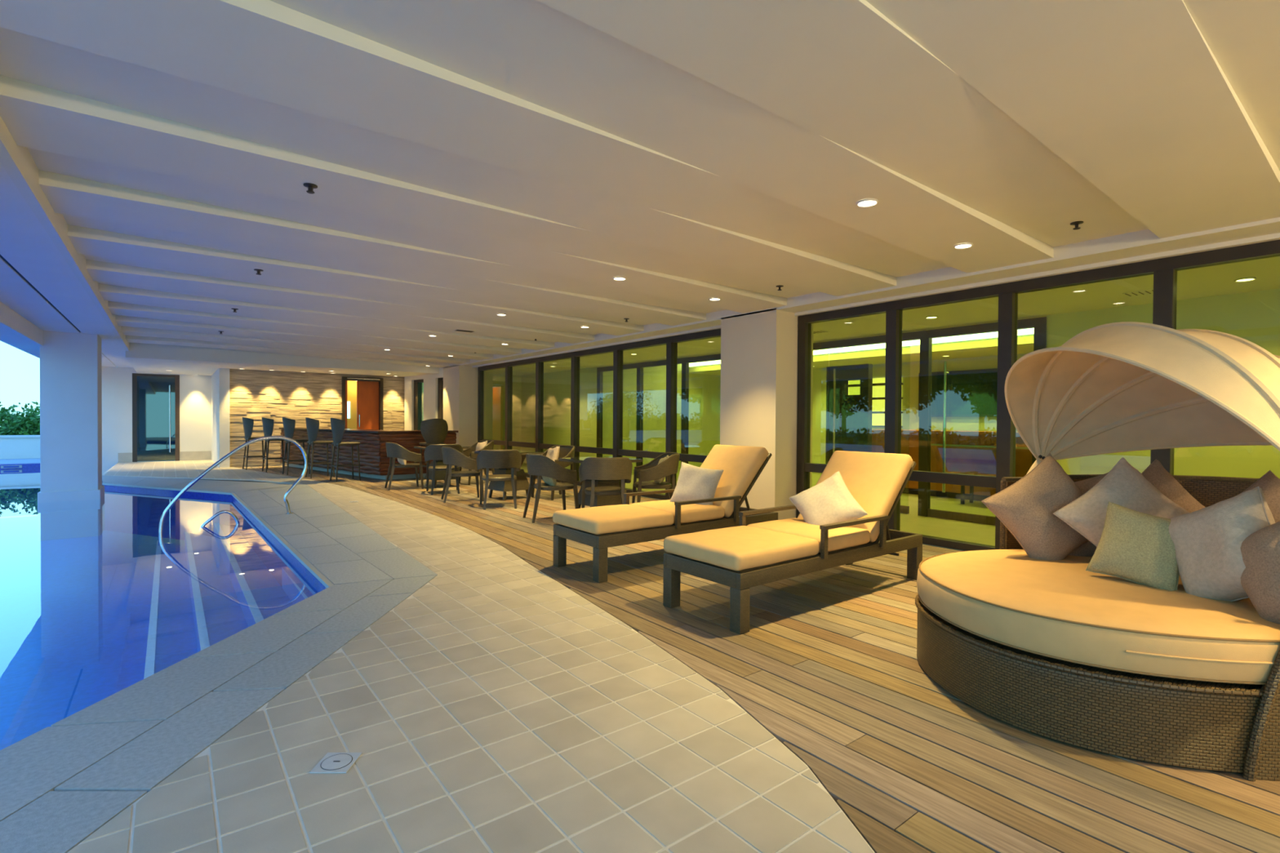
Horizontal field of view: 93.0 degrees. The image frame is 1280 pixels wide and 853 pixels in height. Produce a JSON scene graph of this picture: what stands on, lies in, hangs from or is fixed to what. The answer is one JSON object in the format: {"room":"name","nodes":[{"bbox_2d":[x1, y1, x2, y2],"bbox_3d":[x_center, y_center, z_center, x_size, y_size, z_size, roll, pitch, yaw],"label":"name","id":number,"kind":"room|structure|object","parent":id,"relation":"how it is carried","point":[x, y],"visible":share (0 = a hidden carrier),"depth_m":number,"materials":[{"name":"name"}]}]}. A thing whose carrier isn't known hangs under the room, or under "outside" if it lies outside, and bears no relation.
{"room":"swimming pool deck","nodes":[
{"label":"swimming pool deck","id":0,"kind":"room"},
{"bbox_2d":[0,457,39,463],"bbox_3d":[-20.556,1.168,14.202,12.900,0.400,2.800,0,1,-38],"label":"walkway","id":1,"kind":"object","parent":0,"point":[32,460],"depth_m":16.95,"materials":[{"name":"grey stone"}]},
{"bbox_2d":[0,435,39,458],"bbox_3d":[-21.433,0.808,15.414,13.000,1.080,0.300,0,1,-38],"label":"parapet","id":2,"kind":"object","parent":1,"relation":"on","point":[11,446],"depth_m":17.80,"materials":[{"name":"paint"}]},
{"bbox_2d":[37,330,104,502],"bbox_3d":[-9.375,0.130,10.039,0.740,3.320,0.810,0,1,-38],"label":"pillar","id":3,"kind":"structure","parent":0,"point":[71,363],"depth_m":9.75,"materials":[{"name":"grey paint"}]},
{"bbox_2d":[0,466,307,750],"bbox_3d":[-8.981,1.914,4.902,10.600,1.480,25.500,0,1,-38],"label":"pool","id":4,"kind":"object","parent":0,"point":[96,602],"visible":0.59,"depth_m":7.05,"materials":[{"name":"blue liquid"}]},
{"bbox_2d":[0,462,39,469],"bbox_3d":[-17.675,1.625,14.404,8.100,1.320,0.422,0,1,-38],"label":"weir","id":5,"kind":"object","parent":4,"relation":"attached to","point":[22,465],"visible":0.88,"depth_m":15.56,"materials":[{"name":"tile"}]},
{"bbox_2d":[0,475,437,852],"bbox_3d":[-5.885,1.600,6.917,5.558,0.900,25.346,0,1,-29],"label":"pool coping","id":6,"kind":"object","parent":4,"relation":"attached to","point":[64,781],"visible":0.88,"depth_m":2.89,"materials":[{"name":"grey stone"}]},
{"bbox_2d":[158,435,307,532],"bbox_3d":[-5.054,0.760,7.635,1.572,1.276,0.090,0,1,-38],"label":"pool handrail","id":7,"kind":"object","parent":6,"relation":"on","point":[188,486],"visible":0.94,"depth_m":7.65,"materials":[{"name":"silver metal"}]},
{"bbox_2d":[200,510,239,526],"bbox_3d":[-5.310,1.203,7.672,0.436,0.285,0.038,0,1,-38],"label":"rail","id":8,"kind":"object","parent":4,"relation":"on","point":[228,512],"visible":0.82,"depth_m":7.67,"materials":[{"name":"silver metal"}]},
{"bbox_2d":[102,366,211,466],"bbox_3d":[-13.659,-0.171,17.121,2.585,2.900,0.200,0,1,-38],"label":"wall","id":9,"kind":"structure","parent":0,"point":[195,391],"depth_m":16.71,"materials":[{"name":"paint"}]},
{"bbox_2d":[0,302,43,358],"bbox_3d":[-6.921,-1.627,6.059,0.390,0.840,25.900,0,1,-38],"label":"beam","id":10,"kind":"structure","parent":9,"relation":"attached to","point":[15,331],"depth_m":8.48,"materials":[{"name":"paint"}]},
{"bbox_2d":[0,163,132,367],"bbox_3d":[-6.427,-1.623,6.442,0.860,0.350,25.900,0,1,-38],"label":"beam","id":11,"kind":"structure","parent":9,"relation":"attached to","point":[25,244],"depth_m":6.09,"materials":[{"name":"paint"}]},
{"bbox_2d":[0,254,80,332],"bbox_3d":[-3.721,-1.407,2.976,0.030,0.010,17.100,0,1,-38],"label":"trim","id":12,"kind":"structure","parent":11,"relation":"attached to","point":[1,256],"depth_m":6.39,"materials":[{"name":"grey"}]},
{"bbox_2d":[132,373,179,462],"bbox_3d":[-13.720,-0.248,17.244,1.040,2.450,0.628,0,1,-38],"label":"door","id":13,"kind":"structure","parent":9,"relation":"in","point":[155,397],"depth_m":17.07,"materials":[{"name":"glass"}]},
{"bbox_2d":[118,450,210,462],"bbox_3d":[-13.408,0.850,17.197,2.070,0.260,0.015,0,1,-38],"label":"baseboard","id":14,"kind":"structure","parent":9,"relation":"attached to","point":[184,455],"depth_m":17.50,"materials":[{"name":"beige tile"}]},
{"bbox_2d":[137,460,179,462],"bbox_3d":[-14.238,-0.287,18.125,2.900,2.700,2.100,0,1,-38],"label":"wall","id":15,"kind":"structure","parent":0,"point":[150,460],"depth_m":17.30,"materials":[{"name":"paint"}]},
{"bbox_2d":[211,368,230,467],"bbox_3d":[-11.473,-0.275,16.586,0.215,2.650,3.720,0,1,-38],"label":"wall","id":16,"kind":"structure","parent":0,"point":[220,442],"depth_m":15.15,"materials":[{"name":"paint"}]},
{"bbox_2d":[229,368,404,467],"bbox_3d":[-8.310,-0.184,16.925,5.200,2.800,0.262,0,1,-38],"label":"wall","id":17,"kind":"structure","parent":0,"point":[255,394],"depth_m":15.93,"materials":[{"name":"beige stone"}]},
{"bbox_2d":[342,376,383,429],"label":"door","id":18,"kind":"structure","parent":17,"relation":"in","point":[362,397],"depth_m":17.39,"materials":[{"name":"brown wood"}]},
{"bbox_2d":[404,367,443,430],"bbox_3d":[-5.939,-0.255,17.126,2.326,2.670,0.350,1,1,44],"label":"wall","id":19,"kind":"structure","parent":0,"point":[429,386],"depth_m":16.97,"materials":[{"name":"paint"}]},
{"bbox_2d":[125,342,439,377],"bbox_3d":[-9.721,-1.701,16.781,6.600,0.480,5.920,0,1,-38],"label":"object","id":20,"kind":"structure","parent":19,"relation":"attached to","point":[143,357],"depth_m":14.28,"materials":[{"name":"paint"}]},
{"bbox_2d":[413,379,423,430],"bbox_3d":[-6.222,-0.280,17.334,0.698,2.110,0.140,1,1,44],"label":"window","id":21,"kind":"structure","parent":19,"relation":"in","point":[417,383],"depth_m":17.42,"materials":[{"name":"black glass"}]},
{"bbox_2d":[437,377,443,419],"bbox_3d":[-5.295,-0.263,16.452,0.465,2.110,0.140,1,1,44],"label":"window","id":22,"kind":"structure","parent":19,"relation":"in","point":[440,380],"depth_m":16.46,"materials":[{"name":"brown metal"}]},
{"bbox_2d":[443,365,486,468],"bbox_3d":[-4.623,-0.233,15.987,0.720,2.670,1.140,0,1,-38],"label":"column","id":23,"kind":"structure","parent":0,"point":[460,382],"depth_m":15.52,"materials":[{"name":"beige paint"}]},
{"bbox_2d":[66,459,875,852],"bbox_3d":[-5.482,1.249,7.257,5.938,0.200,25.447,0,1,-30],"label":"floor","id":24,"kind":"structure","parent":0,"point":[496,708],"depth_m":2.33,"materials":[{"name":"tile"}]},
{"bbox_2d":[309,752,362,773],"bbox_3d":[-1.113,1.232,2.230,0.130,0.007,0.130,0,1,-1],"label":"floor drain","id":25,"kind":"object","parent":24,"relation":"on","point":[331,762],"visible":1,"depth_m":2.22,"materials":[{"name":"grey"}]},
{"bbox_2d":[0,0,1279,367],"bbox_3d":[-3.842,-1.768,8.380,8.600,0.572,26.000,0,1,-38],"label":"ceiling","id":26,"kind":"structure","parent":0,"point":[470,162],"depth_m":3.23,"materials":[{"name":"paint"}]},
{"bbox_2d":[0,115,128,351],"bbox_3d":[-4.311,-1.586,4.464,0.060,0.350,20.180,0,1,-38],"label":"trim","id":27,"kind":"structure","parent":26,"relation":"attached to","point":[18,162],"depth_m":4.08,"materials":[{"name":"paint"}]},
{"bbox_2d":[253,268,263,275],"bbox_3d":[-3.750,-1.517,5.976,0.080,0.046,0.078,0,1,-38],"label":"sprinkler","id":28,"kind":"object","parent":26,"relation":"attached to","point":[259,271],"visible":1,"depth_m":5.97,"materials":[{"name":"brown metal"}]},
{"bbox_2d":[303,182,317,194],"bbox_3d":[-2.053,-1.480,3.787,0.080,0.046,0.078,0,1,-38],"label":"sprinkler","id":29,"kind":"object","parent":26,"relation":"attached to","point":[310,186],"visible":1,"depth_m":3.78,"materials":[{"name":"brown metal"}]},
{"bbox_2d":[453,328,473,332],"bbox_3d":[-2.889,-1.576,10.008,0.320,0.012,0.160,0,1,-38],"label":"ceiling vent","id":30,"kind":"object","parent":26,"relation":"in","point":[456,330],"visible":0.89,"depth_m":9.99,"materials":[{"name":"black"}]},
{"bbox_2d":[613,276,626,280],"bbox_3d":[-0.206,-1.486,6.104,0.138,0.015,0.138,0,1,-38],"label":"recessed light","id":31,"kind":"object","parent":26,"relation":"in","point":[616,278],"visible":1,"depth_m":6.11,"materials":[{"name":"beige glass"}]},
{"bbox_2d":[708,297,720,301],"bbox_3d":[0.853,-1.452,6.926,0.138,0.015,0.138,0,1,-38],"label":"recessed light","id":32,"kind":"object","parent":26,"relation":"in","point":[714,299],"visible":1,"depth_m":6.93,"materials":[{"name":"beige"}]},
{"bbox_2d":[856,198,878,207],"bbox_3d":[1.473,-1.450,3.939,0.138,0.015,0.138,0,1,-38],"label":"recessed light","id":33,"kind":"object","parent":26,"relation":"in","point":[867,202],"visible":1,"depth_m":3.94,"materials":[{"name":"beige glass"}]},
{"bbox_2d":[953,242,973,248],"bbox_3d":[2.532,-1.416,4.760,0.138,0.015,0.138,0,1,-38],"label":"recessed light","id":34,"kind":"object","parent":26,"relation":"in","point":[966,245],"visible":1,"depth_m":4.75,"materials":[{"name":"beige glass"}]},
{"bbox_2d":[1070,221,1083,230],"bbox_3d":[3.164,-1.453,4.402,0.080,0.046,0.078,0,1,-38],"label":"sprinkler","id":35,"kind":"object","parent":26,"relation":"attached to","point":[1076,224],"visible":1,"depth_m":4.39,"materials":[{"name":"brown metal"}]},
{"bbox_2d":[483,462,995,551],"bbox_3d":[3.078,1.254,11.770,6.720,0.195,17.600,0,1,-38],"label":"floor","id":36,"kind":"structure","parent":0,"point":[979,533],"depth_m":7.81,"materials":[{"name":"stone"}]},
{"bbox_2d":[825,364,872,463],"bbox_3d":[3.527,0.072,10.264,0.150,2.200,0.800,0,1,-38],"label":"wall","id":37,"kind":"structure","parent":36,"relation":"on","point":[853,418],"depth_m":10.16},
{"bbox_2d":[871,429,1031,501],"bbox_3d":[5.281,0.628,10.304,0.730,1.110,4.100,0,1,-38],"label":"countertop","id":38,"kind":"structure","parent":36,"relation":"on","point":[966,452],"depth_m":9.93,"materials":[{"name":"orange wood"}]},
{"bbox_2d":[871,429,1019,435],"bbox_3d":[5.285,0.099,10.298,0.730,0.050,4.100,0,1,-38],"label":"countertop","id":39,"kind":"structure","parent":38,"relation":"on","point":[903,431],"depth_m":9.96,"materials":[{"name":"wood"}]},
{"bbox_2d":[960,484,973,504],"bbox_3d":[5.442,0.990,8.979,0.400,0.420,1.300,0,1,-38],"label":"bench","id":40,"kind":"object","parent":36,"relation":"on","point":[962,487],"visible":0.11,"depth_m":9.34,"materials":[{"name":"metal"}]},
{"bbox_2d":[236,465,1279,852],"bbox_3d":[-2.658,1.274,7.515,7.400,0.220,21.500,0,1,-38],"label":"deck","id":41,"kind":"object","parent":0,"point":[827,663],"visible":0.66,"depth_m":2.61,"materials":[{"name":"brown wood"}]},
{"bbox_2d":[242,417,268,470],"bbox_3d":[-9.395,0.403,14.802,0.501,1.262,0.559,0,1,-45],"label":"bar stool","id":42,"kind":"object","parent":41,"relation":"on","point":[248,424],"visible":0.78,"depth_m":14.59,"materials":[{"name":"wicker"}]},
{"bbox_2d":[262,417,288,472],"bbox_3d":[-8.545,0.416,14.195,0.501,1.262,0.559,0,1,-45],"label":"bar stool","id":43,"kind":"object","parent":41,"relation":"on","point":[268,424],"visible":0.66,"depth_m":13.99,"materials":[{"name":"wicker"}]},
{"bbox_2d":[282,417,310,475],"bbox_3d":[-7.681,0.429,13.537,0.501,1.262,0.559,0,1,-45],"label":"bar stool","id":44,"kind":"object","parent":41,"relation":"on","point":[289,424],"visible":0.8,"depth_m":13.33,"materials":[{"name":"wicker"}]},
{"bbox_2d":[305,417,334,478],"bbox_3d":[-6.786,0.444,12.839,0.501,1.262,0.559,0,1,-45],"label":"bar stool","id":45,"kind":"object","parent":41,"relation":"on","point":[312,424],"visible":0.93,"depth_m":12.64,"materials":[{"name":"wicker"}]},
{"bbox_2d":[329,417,360,481],"bbox_3d":[-5.952,0.456,12.220,0.501,1.262,0.559,0,1,-45],"label":"bar stool","id":46,"kind":"object","parent":41,"relation":"on","point":[338,426],"visible":1,"depth_m":12.03,"materials":[{"name":"wicker"}]},
{"bbox_2d":[279,427,458,479],"bbox_3d":[-6.541,0.558,14.406,5.590,1.000,1.754,1,1,40],"label":"bar counter","id":47,"kind":"object","parent":41,"relation":"on","point":[374,460],"depth_m":12.80,"materials":[{"name":"brown wood"}]},
{"bbox_2d":[384,441,423,490],"bbox_3d":[-4.262,0.697,10.951,0.603,0.832,0.640,0,1,-30],"label":"dining chair","id":48,"kind":"object","parent":41,"relation":"on","point":[393,451],"visible":0.99,"depth_m":10.72,"materials":[{"name":"wicker"}]},
{"bbox_2d":[397,457,406,464],"bbox_3d":[-4.314,0.513,10.925,0.180,0.415,0.436,0,1,-31],"label":"throw pillow","id":49,"kind":"object","parent":48,"relation":"on","point":[401,461],"visible":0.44,"depth_m":10.81,"materials":[{"name":"fabric"}]},
{"bbox_2d":[418,418,448,480],"bbox_3d":[-4.191,0.467,12.298,0.559,1.262,0.501,0,1,-38],"label":"bar stool","id":50,"kind":"object","parent":41,"relation":"on","point":[433,431],"visible":0.83,"depth_m":12.11,"materials":[{"name":"wicker"}]},
{"bbox_2d":[413,445,471,488],"bbox_3d":[-3.681,0.741,11.331,0.800,0.743,0.800,0,1,-38],"label":"dining table","id":51,"kind":"object","parent":41,"relation":"on","point":[439,475],"visible":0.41,"depth_m":11.13,"materials":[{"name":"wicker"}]},
{"bbox_2d":[423,444,462,494],"bbox_3d":[-3.346,0.710,10.374,0.640,0.832,0.603,0,1,-23],"label":"dining chair","id":52,"kind":"object","parent":41,"relation":"on","point":[433,451],"visible":0.75,"depth_m":10.16,"materials":[{"name":"wicker"}]},
{"bbox_2d":[440,446,484,502],"bbox_3d":[-2.758,0.725,9.403,0.603,0.832,0.640,0,1,-23],"label":"dining chair","id":53,"kind":"object","parent":41,"relation":"on","point":[451,455],"visible":0.93,"depth_m":9.16,"materials":[{"name":"wood"}]},
{"bbox_2d":[458,440,494,484],"bbox_3d":[-3.170,0.693,11.916,0.603,0.832,0.640,0,1,-38],"label":"dining chair","id":54,"kind":"object","parent":41,"relation":"on","point":[468,452],"visible":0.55,"depth_m":11.92,"materials":[{"name":"fabric"}]},
{"bbox_2d":[475,440,487,451],"bbox_3d":[-3.135,0.489,11.953,0.192,0.436,0.441,0,1,-45],"label":"throw pillow","id":55,"kind":"object","parent":54,"relation":"on","point":[480,446],"visible":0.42,"depth_m":11.88,"materials":[{"name":"fabric"}]},
{"bbox_2d":[476,449,521,510],"bbox_3d":[-2.029,0.738,8.765,0.640,0.832,0.603,0,1,-16],"label":"dining chair","id":56,"kind":"object","parent":41,"relation":"on","point":[488,459],"visible":1,"depth_m":8.56,"materials":[{"name":"wicker"}]},
{"bbox_2d":[474,449,544,500],"bbox_3d":[-2.090,0.770,9.718,0.800,0.743,0.800,0,1,-44],"label":"dining table","id":57,"kind":"object","parent":41,"relation":"on","point":[522,483],"visible":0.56,"depth_m":9.61,"materials":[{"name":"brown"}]},
{"bbox_2d":[522,453,578,523],"bbox_3d":[-1.146,0.756,7.715,0.603,0.832,0.640,0,1,-26],"label":"dining chair","id":58,"kind":"object","parent":41,"relation":"on","point":[540,465],"visible":1,"depth_m":7.48,"materials":[{"name":"wood"}]},
{"bbox_2d":[542,475,556,485],"bbox_3d":[-1.182,0.572,7.698,0.193,0.396,0.418,0,1,-25],"label":"throw pillow","id":59,"kind":"object","parent":58,"relation":"on","point":[547,480],"visible":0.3,"depth_m":7.58,"materials":[{"name":"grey fabric"}]},
{"bbox_2d":[531,444,575,500],"bbox_3d":[-1.356,0.729,9.852,0.640,0.832,0.603,1,1,42],"label":"dining chair","id":60,"kind":"object","parent":41,"relation":"on","point":[566,451],"visible":0.38,"depth_m":9.82,"materials":[{"name":"wicker"}]},
{"bbox_2d":[546,445,559,461],"bbox_3d":[-1.422,0.526,9.788,0.195,0.437,0.455,0,1,-30],"label":"throw pillow","id":61,"kind":"object","parent":60,"relation":"on","point":[553,454],"visible":0.49,"depth_m":9.67,"materials":[{"name":"fabric"}]},
{"bbox_2d":[477,328,720,500],"bbox_3d":[-1.320,-0.161,11.880,0.130,2.565,8.960,0,1,-38],"label":"window","id":62,"kind":"structure","parent":41,"relation":"on","point":[671,342],"depth_m":11.15,"materials":[{"name":"brown metal"}]},
{"bbox_2d":[559,456,643,508],"bbox_3d":[-0.526,0.800,8.109,0.800,0.743,0.800,0,1,-41],"label":"dining table","id":63,"kind":"object","parent":41,"relation":"on","point":[599,500],"visible":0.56,"depth_m":7.97,"materials":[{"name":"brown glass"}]},
{"bbox_2d":[578,457,632,508],"bbox_3d":[-0.405,0.767,7.218,0.640,0.832,0.603,0,1,-10],"label":"dining chair","id":64,"kind":"object","parent":41,"relation":"on","point":[593,468],"visible":0.97,"depth_m":7.00,"materials":[{"name":"wicker"}]},
{"bbox_2d":[631,452,679,503],"bbox_3d":[0.219,0.762,7.975,0.603,0.832,0.640,0,1,-8],"label":"dining chair","id":65,"kind":"object","parent":41,"relation":"on","point":[650,472],"visible":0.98,"depth_m":7.75,"materials":[{"name":"wicker"}]},
{"bbox_2d":[653,455,668,484],"bbox_3d":[0.274,0.578,7.968,0.181,0.425,0.435,0,1,-11],"label":"throw pillow","id":66,"kind":"object","parent":65,"relation":"on","point":[659,481],"visible":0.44,"depth_m":7.84,"materials":[{"name":"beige fabric"}]},
{"bbox_2d":[552,444,777,582],"bbox_3d":[0.300,0.701,5.622,2.150,1.010,0.779,0,1,-38],"label":"sun lounger","id":67,"kind":"object","parent":41,"relation":"on","point":[601,528],"visible":0.91,"depth_m":5.27,"materials":[{"name":"fabric"}]},
{"bbox_2d":[552,504,674,534],"bbox_3d":[-0.230,0.780,5.213,0.810,0.123,0.700,0,1,-38],"label":"cushion","id":68,"kind":"object","parent":67,"relation":"on","point":[619,519],"depth_m":5.01,"materials":[{"name":"beige fabric"}]},
{"bbox_2d":[630,499,724,524],"bbox_3d":[0.333,0.779,5.649,0.605,0.123,0.700,0,1,-38],"label":"seat cushion","id":69,"kind":"object","parent":67,"relation":"on","point":[693,513],"depth_m":5.44,"materials":[{"name":"beige fabric"}]},
{"bbox_2d":[670,462,723,505],"bbox_3d":[0.535,0.575,5.787,0.475,0.456,0.273,1,1,30],"label":"throw pillow","id":70,"kind":"object","parent":67,"relation":"on","point":[694,482],"visible":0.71,"depth_m":5.72,"materials":[{"name":"grey fabric"}]},
{"bbox_2d":[700,444,768,517],"bbox_3d":[0.810,0.516,6.014,0.617,0.643,0.700,0,1,-38],"label":"cushion","id":71,"kind":"object","parent":67,"relation":"on","point":[741,466],"depth_m":5.85,"materials":[{"name":"beige fabric"}]},
{"bbox_2d":[662,450,922,634],"bbox_3d":[1.211,0.720,4.513,2.150,1.010,0.779,0,1,-38],"label":"sun lounger","id":72,"kind":"object","parent":41,"relation":"on","point":[742,557],"visible":0.94,"depth_m":4.16,"materials":[{"name":"fabric"}]},
{"bbox_2d":[663,525,818,570],"bbox_3d":[0.681,0.799,4.103,0.810,0.123,0.700,0,1,-38],"label":"cushion","id":73,"kind":"object","parent":72,"relation":"on","point":[740,548],"depth_m":3.91,"materials":[{"name":"beige fabric"}]},
{"bbox_2d":[747,517,870,553],"bbox_3d":[1.244,0.798,4.540,0.605,0.123,0.700,0,1,-38],"label":"seat cushion","id":74,"kind":"object","parent":72,"relation":"on","point":[850,539],"depth_m":4.35,"materials":[{"name":"beige fabric"}]},
{"bbox_2d":[788,471,867,525],"bbox_3d":[1.434,0.610,4.665,0.564,0.523,0.303,1,1,13],"label":"throw pillow","id":75,"kind":"object","parent":72,"relation":"on","point":[829,501],"visible":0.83,"depth_m":4.61,"materials":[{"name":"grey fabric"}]},
{"bbox_2d":[797,450,913,542],"bbox_3d":[1.720,0.535,4.904,0.617,0.643,0.700,0,1,-38],"label":"cushion","id":76,"kind":"object","parent":72,"relation":"on","point":[877,481],"depth_m":4.77,"materials":[{"name":"beige fabric"}]},
{"bbox_2d":[915,321,1279,781],"bbox_3d":[2.449,0.370,2.936,1.966,1.763,1.858,0,1,-38],"label":"daybed","id":77,"kind":"object","parent":41,"relation":"on","point":[1061,651],"visible":0.91,"depth_m":2.53,"materials":[{"name":"beige fabric"}]},
{"bbox_2d":[981,453,1088,560],"bbox_3d":[2.276,0.490,3.399,0.681,0.676,0.273,0,1,-8],"label":"throw pillow","id":78,"kind":"object","parent":77,"relation":"on","point":[1027,507],"visible":0.73,"depth_m":3.33,"materials":[{"name":"beige fabric"}]},
{"bbox_2d":[1068,472,1107,556],"bbox_3d":[2.591,0.502,3.445,0.581,0.556,0.249,1,1,26],"label":"throw pillow","id":79,"kind":"object","parent":77,"relation":"on","point":[1088,548],"visible":0.06,"depth_m":3.44,"materials":[{"name":"beige fabric"}]},
{"bbox_2d":[1053,457,1189,546],"bbox_3d":[2.533,0.485,3.146,0.653,0.642,0.281,0,1,-1],"label":"throw pillow","id":80,"kind":"object","parent":77,"relation":"on","point":[1124,486],"visible":0.48,"depth_m":3.13,"materials":[{"name":"fabric"}]},
{"bbox_2d":[1085,501,1179,591],"bbox_3d":[2.339,0.567,2.841,0.197,0.396,0.398,0,1,-41],"label":"throw pillow","id":81,"kind":"object","parent":77,"relation":"on","point":[1135,546],"visible":0.76,"depth_m":2.80,"materials":[{"name":"green fabric"}]},
{"bbox_2d":[1141,458,1205,512],"bbox_3d":[2.791,0.490,3.274,0.634,0.620,0.233,0,1,0],"label":"throw pillow","id":82,"kind":"object","parent":77,"relation":"on","point":[1155,473],"visible":0.26,"depth_m":3.25,"materials":[{"name":"beige fabric"}]},
{"bbox_2d":[1168,486,1275,601],"bbox_3d":[2.511,0.536,2.596,0.253,0.583,0.588,0,1,0],"label":"throw pillow","id":83,"kind":"object","parent":77,"relation":"on","point":[1207,541],"visible":0.67,"depth_m":2.54,"materials":[{"name":"fabric"}]},
{"bbox_2d":[1240,520,1279,624],"bbox_3d":[2.519,0.559,2.320,0.267,0.585,0.591,0,1,-19],"label":"throw pillow","id":84,"kind":"object","parent":77,"relation":"on","point":[1260,551],"visible":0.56,"depth_m":2.35,"materials":[{"name":"beige fabric"}]},
{"bbox_2d":[1240,470,1279,523],"bbox_3d":[2.885,0.496,2.777,0.590,0.582,0.263,1,1,11],"label":"throw pillow","id":85,"kind":"object","parent":77,"relation":"on","point":[1269,483],"visible":0.11,"depth_m":2.79,"materials":[{"name":"beige fabric"}]},
{"bbox_2d":[485,315,1046,474],"bbox_3d":[3.188,-0.296,11.639,6.700,2.900,17.500,0,1,-38],"label":"wall","id":86,"kind":"structure","parent":0,"point":[704,390],"depth_m":15.18,"materials":[{"name":"beige paint"}]},
{"bbox_2d":[440,217,1279,368],"bbox_3d":[0.391,-1.615,9.513,0.720,0.350,22.600,0,1,-38],"label":"trim","id":87,"kind":"structure","parent":86,"relation":"attached to","point":[1142,242],"depth_m":5.56,"materials":[{"name":"paint"}]},
{"bbox_2d":[688,328,1034,366],"bbox_3d":[4.042,-1.549,12.344,0.080,0.080,9.200,0,1,-38],"label":"light","id":88,"kind":"object","parent":86,"relation":"attached to","point":[1024,331],"visible":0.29,"depth_m":11.10,"materials":[{"name":"beige"}]},
{"bbox_2d":[848,377,903,427],"bbox_3d":[4.979,-0.518,13.245,0.300,1.070,1.450,0,1,-38],"label":"shelf unit","id":89,"kind":"object","parent":86,"relation":"attached to","point":[878,384],"visible":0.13,"depth_m":13.20,"materials":[{"name":"beige"}]},
{"bbox_2d":[918,368,997,417],"bbox_3d":[6.246,-0.638,11.790,0.080,0.900,1.700,0,1,-38],"label":"window","id":90,"kind":"structure","parent":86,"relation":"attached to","point":[969,393],"depth_m":11.70,"materials":[{"name":"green glass"}]},
{"bbox_2d":[720,308,813,519],"bbox_3d":[1.634,-0.097,7.914,0.720,2.670,0.930,0,1,-38],"label":"column","id":91,"kind":"structure","parent":0,"point":[758,403],"depth_m":7.52,"materials":[{"name":"beige paint"}]},
{"bbox_2d":[688,335,1033,375],"bbox_3d":[3.693,-1.437,14.542,2.340,0.120,13.300,0,1,-38],"label":"ceiling","id":92,"kind":"structure","parent":0,"point":[986,348],"depth_m":11.50,"materials":[{"name":"beige paint"}]},
{"bbox_2d":[486,256,1279,375],"bbox_3d":[1.127,-1.393,10.213,1.700,0.100,17.600,0,1,-38],"label":"ceiling","id":93,"kind":"structure","parent":0,"point":[1215,280],"depth_m":6.45,"materials":[{"name":"paint"}]},
{"bbox_2d":[813,329,829,333],"bbox_3d":[2.457,-1.307,8.399,0.200,0.012,0.240,0,1,-38],"label":"ceiling vent","id":94,"kind":"object","parent":93,"relation":"in","point":[819,331],"visible":0.8,"depth_m":8.36,"materials":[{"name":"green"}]},
{"bbox_2d":[1122,288,1153,296],"bbox_3d":[4.728,-1.260,5.731,0.200,0.012,0.240,0,1,-38],"label":"ceiling vent","id":95,"kind":"object","parent":93,"relation":"in","point":[1150,291],"visible":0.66,"depth_m":5.71,"materials":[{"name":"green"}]},
{"bbox_2d":[1234,277,1256,282],"bbox_3d":[5.156,-1.252,5.178,0.138,0.015,0.138,0,1,-38],"label":"recessed light","id":96,"kind":"object","parent":93,"relation":"in","point":[1244,279],"visible":1,"depth_m":5.18,"materials":[{"name":"beige glass"}]},
{"bbox_2d":[520,288,1279,479],"bbox_3d":[1.838,-0.095,10.786,0.120,2.500,17.600,0,1,-38],"label":"wall","id":97,"kind":"structure","parent":0,"point":[1254,317],"depth_m":6.30,"materials":[{"name":"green paint"}]},
{"bbox_2d":[596,316,1046,516],"bbox_3d":[1.854,-0.084,10.691,0.090,2.480,9.270,0,1,-38],"label":"window","id":98,"kind":"structure","parent":97,"relation":"in","point":[1039,324],"depth_m":8.16,"materials":[{"name":"brown metal"}]},
{"bbox_2d":[832,368,909,513],"bbox_3d":[3.265,0.008,8.807,0.128,2.360,1.280,0,1,-38],"label":"door","id":99,"kind":"structure","parent":98,"relation":"attached to","point":[904,509],"depth_m":9.15,"materials":[{"name":"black metal"}]},
{"bbox_2d":[927,360,995,525],"bbox_3d":[4.209,0.028,7.590,0.128,2.360,1.240,0,1,-38],"label":"door","id":100,"kind":"structure","parent":98,"relation":"attached to","point":[983,519],"depth_m":7.84,"materials":[{"name":"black metal"}]},
{"bbox_3d":[6.531,0.016,1.899,0.250,2.650,3.000,0,1,-38],"label":"wall","id":101,"kind":"structure","parent":0,"visible":0},
{"bbox_2d":[795,239,1279,551],"bbox_3d":[3.771,-0.050,5.313,0.130,2.565,5.780,0,1,-38],"label":"window","id":102,"kind":"structure","parent":101,"relation":"in","point":[1164,270],"depth_m":5.73,"materials":[{"name":"brown metal"}]},
{"label":"outside","id":103,"kind":"structure","parent":0,"visible":0},
{"bbox_3d":[-27.183,1.717,10.593,110.000,0.300,130.000,0,1,-38],"label":"ground","id":104,"kind":"structure","parent":103,"visible":0},
{"bbox_2d":[0,401,39,435],"bbox_3d":[-20.954,0.228,18.446,17.522,2.572,2.366,0,1,-38],"label":"hedge","id":105,"kind":"object","parent":104,"relation":"on","point":[16,424],"visible":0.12,"depth_m":19.04,"materials":[{"name":"green plant"}]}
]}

